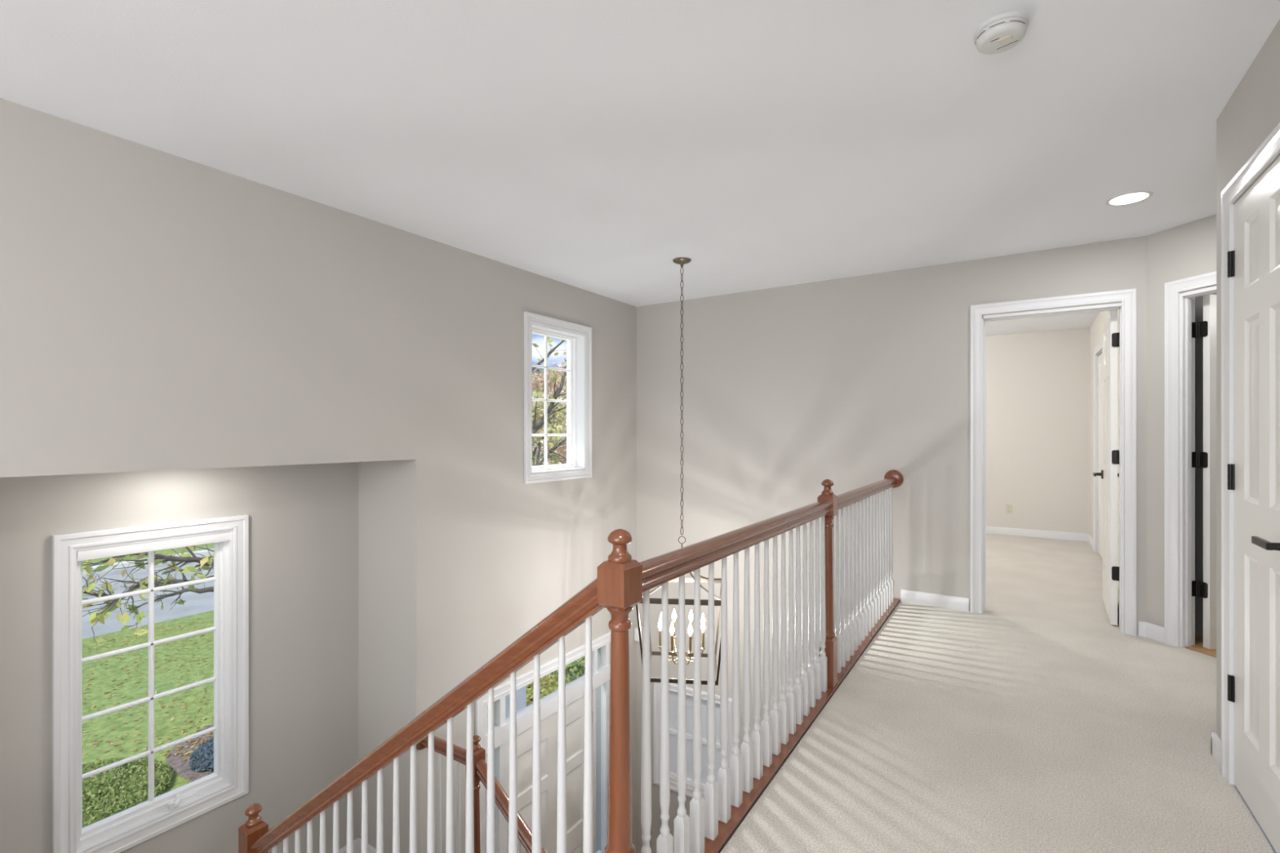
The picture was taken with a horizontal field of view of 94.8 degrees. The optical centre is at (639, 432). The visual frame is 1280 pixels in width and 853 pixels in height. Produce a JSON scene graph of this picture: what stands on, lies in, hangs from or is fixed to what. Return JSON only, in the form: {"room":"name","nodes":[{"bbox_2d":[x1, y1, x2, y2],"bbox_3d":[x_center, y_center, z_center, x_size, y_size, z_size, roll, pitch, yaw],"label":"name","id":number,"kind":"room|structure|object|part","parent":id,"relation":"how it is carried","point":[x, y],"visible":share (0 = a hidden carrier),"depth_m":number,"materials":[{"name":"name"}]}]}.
{"room":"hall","nodes":[
{"label":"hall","id":0,"kind":"room"},
{"bbox_2d":[0,462,358,852],"bbox_3d":[-2.526,2.220,3.035,0.200,4.120,2.149,0,0,33],"label":"wall","id":1,"kind":"structure","parent":0,"point":[304,518],"depth_m":3.36,"materials":[{"name":"grey paint"}]},
{"bbox_2d":[51,515,248,852],"bbox_3d":[-2.482,1.245,3.018,0.152,1.566,0.799,0,0,33],"label":"window","id":2,"kind":"structure","parent":1,"relation":"in","point":[122,831],"depth_m":2.99,"materials":[{"name":"white paint"}]},
{"bbox_3d":[-2.502,1.235,3.029,0.047,1.354,0.591,0,0,33],"label":"sash","id":3,"kind":"part","parent":2,"relation":"part of","materials":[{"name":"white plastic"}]},
{"bbox_2d":[338,838,358,852],"bbox_3d":[-2.437,2.716,2.977,0.013,0.088,2.149,0,0,33],"label":"baseboard","id":4,"kind":"structure","parent":1,"relation":"attached to","point":[344,850],"depth_m":3.84,"materials":[{"name":"white paint"}]},
{"bbox_2d":[0,97,636,852],"bbox_3d":[-1.329,1.540,3.780,0.200,5.480,4.700,0,0,33],"label":"wall","id":5,"kind":"structure","parent":0,"point":[160,310],"depth_m":3.08,"materials":[{"name":"grey paint"}]},
{"bbox_2d":[475,631,610,852],"bbox_3d":[-0.685,3.025,4.637,0.149,2.510,1.620,0,0,33],"label":"door","id":6,"kind":"structure","parent":5,"relation":"in","point":[575,690],"depth_m":4.63,"materials":[{"name":"white paint"}]},
{"bbox_2d":[524,311,591,484],"bbox_3d":[-0.697,-0.258,4.699,0.182,1.268,0.797,0,0,33],"label":"window","id":7,"kind":"structure","parent":5,"relation":"in","point":[578,337],"depth_m":4.88,"materials":[{"name":"white paint"}]},
{"bbox_3d":[-0.744,-0.257,4.731,0.047,1.072,0.578,0,0,33],"label":"sash","id":8,"kind":"part","parent":7,"relation":"part of","materials":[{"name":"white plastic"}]},
{"bbox_3d":[-0.737,-0.258,4.725,0.075,1.104,0.633,0,0,33],"label":"frame","id":9,"kind":"part","parent":7,"relation":"part of","materials":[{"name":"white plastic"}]},
{"bbox_2d":[358,460,395,852],"bbox_3d":[-1.733,2.220,3.892,0.600,4.120,0.151,0,0,33],"label":"wall","id":10,"kind":"structure","parent":0,"point":[376,479],"depth_m":3.78,"materials":[{"name":"grey paint"}]},
{"bbox_2d":[357,837,376,852],"bbox_3d":[-1.610,2.716,3.714,0.600,0.088,0.013,0,0,33],"label":"baseboard","id":11,"kind":"structure","parent":10,"relation":"attached to","point":[371,849],"depth_m":3.81,"materials":[{"name":"white paint"}]},
{"bbox_2d":[0,0,1279,335],"bbox_3d":[1.046,-1.260,2.444,5.900,0.120,11.880,0,0,33],"label":"ceiling","id":12,"kind":"structure","parent":0,"point":[594,146],"depth_m":2.23,"materials":[{"name":"white paint"}]},
{"bbox_2d":[635,257,721,685],"bbox_3d":[0.291,0.220,4.083,0.590,2.840,0.590,0,0,6],"label":"lantern chandelier","id":13,"kind":"object","parent":12,"relation":"hanging from","point":[681,260],"visible":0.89,"depth_m":4.04,"materials":[{"name":"brown metal"}]},
{"bbox_3d":[0.128,0.958,3.951,0.397,0.252,0.012,0,0,-39],"label":"crown arm","id":14,"kind":"part","parent":13,"relation":"part of","materials":[{"name":"brown metal"}]},
{"bbox_3d":[0.140,1.308,4.038,0.031,0.087,0.031,0,0,33],"label":"bulb","id":15,"kind":"part","parent":13,"relation":"part of","materials":[{"name":"white glass"}]},
{"bbox_3d":[0.216,1.308,3.944,0.031,0.087,0.031,0,0,33],"label":"bulb","id":16,"kind":"part","parent":13,"relation":"part of","materials":[{"name":"white glass"}]},
{"bbox_3d":[0.246,1.308,4.234,0.031,0.087,0.031,0,0,33],"label":"bulb","id":17,"kind":"part","parent":13,"relation":"part of","materials":[{"name":"white glass"}]},
{"bbox_3d":[0.267,1.526,4.165,0.008,0.105,0.151,0,0,-16],"label":"candle arm","id":18,"kind":"part","parent":13,"relation":"part of","materials":[{"name":"gold metal"}]},
{"bbox_3d":[0.336,1.308,3.931,0.031,0.087,0.031,0,0,33],"label":"bulb","id":19,"kind":"part","parent":13,"relation":"part of","materials":[{"name":"white glass"}]},
{"bbox_3d":[0.366,1.308,4.221,0.031,0.087,0.031,0,0,33],"label":"bulb","id":20,"kind":"part","parent":13,"relation":"part of","materials":[{"name":"white glass"}]},
{"bbox_3d":[0.430,1.308,4.007,0.031,0.087,0.031,0,0,33],"label":"bulb","id":21,"kind":"part","parent":13,"relation":"part of","materials":[{"name":"white glass"}]},
{"bbox_3d":[0.443,1.308,4.128,0.031,0.087,0.031,0,0,33],"label":"bulb","id":22,"kind":"part","parent":13,"relation":"part of","materials":[{"name":"white glass"}]},
{"bbox_3d":[0.423,0.958,3.920,0.011,0.252,0.396,0,0,-39],"label":"crown arm","id":23,"kind":"part","parent":13,"relation":"part of","materials":[{"name":"brown metal"}]},
{"bbox_3d":[0.454,0.958,4.215,0.396,0.252,0.012,0,0,-39],"label":"crown arm","id":24,"kind":"part","parent":13,"relation":"part of","materials":[{"name":"brown metal"}]},
{"bbox_2d":[973,11,1028,54],"bbox_3d":[1.070,-1.177,1.744,0.140,0.047,0.140,0,0,33],"label":"smoke detector","id":25,"kind":"object","parent":12,"relation":"attached to","point":[1001,33],"visible":1,"depth_m":1.71,"materials":[{"name":"white plastic"}]},
{"bbox_2d":[1105,191,1152,205],"bbox_3d":[2.502,-1.198,3.010,0.188,0.005,0.188,0,0,33],"label":"recessed light","id":26,"kind":"object","parent":12,"relation":"in","point":[1131,197],"visible":1,"depth_m":3.01,"materials":[{"name":"white plastic"}]},
{"bbox_2d":[636,235,1146,852],"bbox_3d":[2.306,1.540,4.177,5.470,5.480,0.160,0,0,33],"label":"wall","id":27,"kind":"structure","parent":0,"point":[850,382],"depth_m":4.66,"materials":[{"name":"grey paint"}]},
{"bbox_2d":[634,626,642,641],"bbox_3d":[-0.016,1.900,5.558,0.060,0.130,0.047,0,0,33],"label":"door chime","id":28,"kind":"object","parent":27,"relation":"attached to","point":[636,628],"visible":0.79,"depth_m":5.55,"materials":[{"name":"white plastic"}]},
{"bbox_3d":[-0.029,1.900,5.539,0.044,0.110,0.002,0,0,33],"label":"plate","id":29,"kind":"part","parent":28,"relation":"part of","materials":[{"name":"white plastic"}]},
{"bbox_2d":[653,682,733,799],"bbox_3d":[0.500,2.775,5.298,0.820,0.970,0.122,0,0,33],"label":"window","id":30,"kind":"structure","parent":27,"relation":"in","point":[673,687],"depth_m":5.36,"materials":[{"name":"white paint"}]},
{"bbox_2d":[669,691,727,784],"bbox_3d":[0.513,2.770,5.318,0.620,0.760,0.002,0,0,33],"label":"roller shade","id":31,"kind":"object","parent":30,"relation":"attached to","point":[673,695],"depth_m":5.35,"materials":[{"name":"white fabric"}]},
{"bbox_3d":[0.517,2.775,5.324,0.680,0.830,0.060,0,0,33],"label":"sash","id":32,"kind":"part","parent":30,"relation":"part of","materials":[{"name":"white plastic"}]},
{"bbox_2d":[900,589,968,611],"bbox_3d":[2.103,1.196,4.206,0.437,0.088,0.013,0,0,33],"label":"baseboard","id":33,"kind":"structure","parent":27,"relation":"attached to","point":[906,596],"depth_m":4.20,"materials":[{"name":"white paint"}]},
{"bbox_2d":[970,288,1136,635],"bbox_3d":[2.902,0.178,4.199,0.894,2.123,0.883,0,0,33],"label":"door","id":34,"kind":"structure","parent":27,"relation":"in","point":[1126,339],"depth_m":3.78,"materials":[{"name":"white paint"}]},
{"bbox_3d":[3.353,0.305,4.301,0.058,0.026,0.131,0,0,35],"label":"lever","id":35,"kind":"part","parent":34,"relation":"part of","materials":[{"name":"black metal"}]},
{"bbox_2d":[1137,621,1146,636],"bbox_3d":[3.064,1.196,3.583,0.040,0.088,0.013,0,0,33],"label":"baseboard","id":36,"kind":"structure","parent":27,"relation":"attached to","point":[1141,625],"depth_m":3.58,"materials":[{"name":"white paint"}]},
{"bbox_2d":[720,533,1275,852],"bbox_3d":[1.636,1.374,2.134,7.226,0.292,11.760,0,0,33],"label":"floor","id":37,"kind":"structure","parent":0,"point":[953,731],"depth_m":2.36,"materials":[{"name":"beige carpet"}]},
{"bbox_2d":[597,470,903,852],"bbox_3d":[0.906,0.736,2.853,0.132,1.021,3.584,0,0,33],"label":"railing","id":38,"kind":"object","parent":37,"relation":"on","point":[864,583],"visible":1,"depth_m":2.01,"materials":[{"name":"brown wood"}]},
{"bbox_3d":[0.433,0.355,2.122,0.062,0.064,1.691,0,0,33],"label":"handrail","id":39,"kind":"part","parent":38,"relation":"part of","materials":[{"name":"brown wood"}]},
{"bbox_3d":[0.908,1.235,2.856,0.084,0.022,3.575,0,0,33],"label":"shoe rail","id":40,"kind":"part","parent":38,"relation":"part of","materials":[{"name":"brown wood"}]},
{"bbox_3d":[1.403,0.355,3.619,0.062,0.064,1.724,0,0,33],"label":"handrail","id":41,"kind":"part","parent":38,"relation":"part of","materials":[{"name":"brown wood"}]},
{"bbox_2d":[986,328,1089,533],"bbox_3d":[3.527,0.020,7.837,4.200,2.440,0.130,0,0,33],"label":"wall","id":42,"kind":"structure","parent":0,"point":[1037,384],"depth_m":6.98,"materials":[{"name":"white paint"}]},
{"bbox_2d":[1005,503,1012,514],"bbox_3d":[4.480,0.923,7.137,0.072,0.116,0.009,0,0,33],"label":"wall outlet","id":43,"kind":"object","parent":42,"relation":"attached to","point":[1008,507],"visible":1,"depth_m":7.13,"materials":[{"name":"beige plastic"}]},
{"bbox_2d":[986,525,1088,541],"bbox_3d":[3.471,1.196,7.788,3.960,0.088,0.013,0,0,33],"label":"baseboard","id":44,"kind":"structure","parent":42,"relation":"attached to","point":[989,530],"depth_m":6.97,"materials":[{"name":"white paint"}]},
{"bbox_2d":[1089,309,1119,587],"bbox_3d":[4.192,0.020,5.166,0.100,2.440,3.630,0,0,33],"label":"wall","id":45,"kind":"structure","parent":0,"point":[1095,329],"depth_m":6.36,"materials":[{"name":"white paint"}]},
{"bbox_2d":[1088,533,1093,550],"bbox_3d":[4.956,1.196,6.450,0.013,0.088,0.645,0,0,33],"label":"baseboard","id":46,"kind":"structure","parent":45,"relation":"attached to","point":[1091,540],"depth_m":6.45,"materials":[{"name":"white paint"}]},
{"bbox_2d":[1093,340,1102,557],"bbox_3d":[4.572,0.180,5.772,0.119,2.120,0.900,0,0,33],"label":"door","id":47,"kind":"structure","parent":45,"relation":"in","point":[1097,356],"depth_m":6.07,"materials":[{"name":"white paint"}]},
{"bbox_2d":[1146,213,1216,626],"bbox_3d":[3.369,0.020,2.463,0.090,2.440,2.300,0,0,-12],"label":"wall","id":48,"kind":"structure","parent":0,"point":[1188,250],"depth_m":3.51,"materials":[{"name":"grey paint"}]},
{"bbox_2d":[1146,622,1164,642],"bbox_3d":[3.090,1.196,3.524,0.013,0.088,0.108,0,0,-12],"label":"baseboard","id":49,"kind":"structure","parent":48,"relation":"attached to","point":[1154,632],"depth_m":3.52,"materials":[{"name":"white paint"}]},
{"bbox_2d":[1164,271,1216,648],"bbox_3d":[3.351,0.178,3.189,0.738,2.123,1.131,0,0,33],"label":"door","id":50,"kind":"structure","parent":48,"relation":"in","point":[1180,324],"depth_m":3.39,"materials":[{"name":"white paint"}]},
{"bbox_2d":[1195,293,1216,635],"bbox_3d":[4.134,0.020,3.751,1.875,2.440,0.060,0,0,-12],"label":"wall","id":51,"kind":"structure","parent":0,"point":[1198,300],"depth_m":3.56,"materials":[{"name":"grey paint"}]},
{"bbox_2d":[1216,18,1279,739],"bbox_3d":[0.551,0.020,-0.419,0.120,2.440,6.295,0,0,33],"label":"wall","id":52,"kind":"structure","parent":0,"point":[1252,112],"depth_m":2.06,"materials":[{"name":"grey paint"}]},
{"bbox_2d":[1210,731,1221,770],"bbox_3d":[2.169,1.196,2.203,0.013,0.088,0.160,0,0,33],"label":"baseboard","id":53,"kind":"structure","parent":52,"relation":"attached to","point":[1216,741],"depth_m":2.21,"materials":[{"name":"white paint"}]},
{"bbox_2d":[1221,122,1279,852],"bbox_3d":[1.951,0.181,1.796,0.178,2.117,0.756,0,0,33],"label":"door","id":54,"kind":"structure","parent":52,"relation":"in","point":[1251,201],"depth_m":1.93,"materials":[{"name":"white paint"}]},
{"bbox_3d":[1.798,0.315,1.670,0.058,0.026,0.131,0,0,33],"label":"lever","id":55,"kind":"part","parent":54,"relation":"part of","materials":[{"name":"black metal"}]},
{"bbox_3d":[-0.550,4.330,1.238,4.270,0.100,7.880,0,0,33],"label":"floor","id":56,"kind":"structure","parent":0,"visible":0},
{"bbox_3d":[-0.483,3.675,2.384,1.823,1.890,1.156,0,0,33],"label":"stairs","id":57,"kind":"structure","parent":56,"relation":"on","visible":0},
{"bbox_2d":[416,734,545,852],"bbox_3d":[-0.296,2.999,2.929,2.457,2.562,0.132,0,0,33],"label":"stair railing","id":58,"kind":"object","parent":57,"relation":"on","point":[524,833],"visible":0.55,"depth_m":3.32,"materials":[{"name":"brown wood"}]},
{"bbox_3d":[-1.140,1.865,3.474,0.414,0.064,0.062,0,0,33],"label":"handrail","id":59,"kind":"part","parent":58,"relation":"part of","materials":[{"name":"brown wood"}]},
{"bbox_3d":[-0.117,2.585,2.811,1.872,1.480,0.062,0,0,33],"label":"handrail","id":60,"kind":"part","parent":58,"relation":"part of","materials":[{"name":"brown wood"}]},
{"bbox_3d":[-1.972,2.885,2.730,1.062,0.250,2.240,0,0,33],"label":"floor","id":61,"kind":"structure","parent":0,"visible":0},
{"bbox_3d":[-1.103,2.205,1.464,1.823,1.990,1.058,0,0,33],"label":"stairs","id":62,"kind":"structure","parent":61,"relation":"on","visible":0},
{"bbox_2d":[238,577,604,852],"bbox_3d":[-0.829,1.545,1.887,1.784,2.431,0.076,0,0,33],"label":"stair railing","id":63,"kind":"object","parent":62,"relation":"on","point":[255,836],"visible":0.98,"depth_m":1.63,"materials":[{"name":"brown wood"}]},
{"label":"outside","id":64,"kind":"structure","parent":0,"visible":0},
{"bbox_2d":[82,460,536,565],"bbox_3d":[-32.135,4.615,38.682,44.000,0.250,150.000,0,0,33],"label":"lawn","id":65,"kind":"structure","parent":64,"point":[210,546],"depth_m":22.28,"materials":[{"name":"green plant"}]},
{"bbox_2d":[539,359,566,464],"bbox_3d":[-4.787,-1.555,43.062,5.772,12.201,6.079,0,0,-10],"label":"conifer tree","id":66,"kind":"object","parent":65,"relation":"on","point":[565,366],"visible":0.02,"depth_m":42.05,"materials":[{"name":"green plant"}]},
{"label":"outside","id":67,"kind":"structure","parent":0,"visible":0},
{"bbox_2d":[82,548,213,573],"bbox_3d":[-16.220,4.590,22.418,0.400,0.300,100.000,0,0,33],"label":"curb","id":68,"kind":"object","parent":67,"point":[206,552],"visible":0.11,"depth_m":20.22,"materials":[{"name":"grey concrete"}]},
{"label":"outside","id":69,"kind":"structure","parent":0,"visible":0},
{"bbox_2d":[82,610,213,795],"bbox_3d":[-6.188,4.640,9.964,13.480,0.200,70.000,0,0,33],"label":"lawn","id":70,"kind":"structure","parent":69,"point":[100,726],"depth_m":10.41,"materials":[{"name":"green plant"}]},
{"bbox_2d":[82,756,173,827],"bbox_3d":[-6.768,4.388,7.301,1.664,0.342,1.579,0,0,-1],"label":"leafy shrub","id":71,"kind":"object","parent":70,"relation":"on","point":[108,793],"visible":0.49,"depth_m":7.19,"materials":[{"name":"green plant"}]},
{"bbox_2d":[82,617,213,782],"bbox_3d":[-6.032,4.520,10.459,12.568,0.101,17.060,0,0,33],"label":"fallen leaves","id":72,"kind":"object","parent":70,"relation":"on","point":[145,694],"visible":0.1,"depth_m":9.56,"materials":[{"name":"plant"}]},
{"bbox_2d":[165,724,213,781],"bbox_3d":[-5.839,4.539,8.368,2.200,0.022,1.260,0,0,33],"label":"mulch","id":73,"kind":"object","parent":70,"relation":"on","point":[180,766],"visible":0.28,"depth_m":8.13,"materials":[{"name":"brown soil"}]},
{"bbox_2d":[188,736,213,771],"bbox_3d":[-5.827,4.344,8.110,0.657,0.428,0.657,0,0,33],"label":"shrub","id":74,"kind":"object","parent":73,"relation":"on","point":[202,758],"visible":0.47,"depth_m":7.88,"materials":[{"name":"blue plant"}]},
{"bbox_2d":[82,337,566,645],"bbox_3d":[-3.970,0.053,10.694,2.192,8.974,10.685,0,0,37],"label":"tree","id":75,"kind":"object","parent":70,"relation":"on","point":[207,561],"visible":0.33,"depth_m":7.33,"materials":[{"name":"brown plant"}]},
{"bbox_2d":[526,673,569,706],"bbox_3d":[-1.511,4.074,9.073,1.462,0.966,1.086,0,0,33],"label":"shrub","id":76,"kind":"object","parent":70,"relation":"on","point":[547,687],"visible":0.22,"depth_m":9.02,"materials":[{"name":"green plant"}]},
{"bbox_2d":[532,386,566,466],"bbox_3d":[-4.146,1.490,19.729,4.025,6.111,2.677,0,0,8],"label":"autumn tree","id":77,"kind":"object","parent":70,"relation":"on","point":[552,425],"visible":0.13,"depth_m":19.60,"materials":[{"name":"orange plant"}]},
{"bbox_2d":[532,391,566,464],"bbox_3d":[-2.260,1.420,23.316,4.119,6.250,3.139,0,0,15],"label":"autumn tree","id":78,"kind":"object","parent":70,"relation":"on","point":[563,453],"visible":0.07,"depth_m":22.81,"materials":[{"name":"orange plant"}]},
{"bbox_2d":[548,655,584,684],"bbox_3d":[-1.156,4.096,10.161,1.467,0.922,1.084,0,0,33],"label":"shrub","id":79,"kind":"object","parent":70,"relation":"on","point":[575,669],"visible":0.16,"depth_m":9.83,"materials":[{"name":"green plant"}]},
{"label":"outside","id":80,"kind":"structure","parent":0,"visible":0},
{"bbox_3d":[-0.940,4.430,6.155,1.730,0.220,4.490,0,0,33],"label":"ground porch","id":81,"kind":"structure","parent":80,"visible":0},
{"bbox_2d":[505,685,526,718],"bbox_3d":[-1.361,2.870,6.362,0.240,2.900,0.240,0,0,33],"label":"porch column","id":82,"kind":"structure","parent":81,"relation":"on","point":[522,692],"depth_m":6.31,"materials":[{"name":"white paint"}]},
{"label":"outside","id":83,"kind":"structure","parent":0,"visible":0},
{"bbox_2d":[82,554,213,639],"bbox_3d":[-12.589,4.660,20.067,8.250,0.160,100.000,0,0,33],"label":"street","id":84,"kind":"structure","parent":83,"point":[195,603],"depth_m":15.92,"materials":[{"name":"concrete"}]},
{"bbox_2d":[82,586,213,611],"bbox_3d":[-11.519,4.580,19.374,0.060,0.009,100.000,0,0,33],"label":"joint","id":85,"kind":"object","parent":84,"relation":"on","point":[211,586],"depth_m":15.91,"materials":[{"name":"grey concrete"}]},
{"bbox_2d":[532,361,566,465],"bbox_3d":[-5.754,0.060,34.944,5.599,8.970,7.845,0,0,-1],"label":"autumn tree","id":86,"kind":"object","parent":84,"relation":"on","point":[540,381],"visible":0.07,"depth_m":35.65,"materials":[{"name":"grey plant"}]}
]}

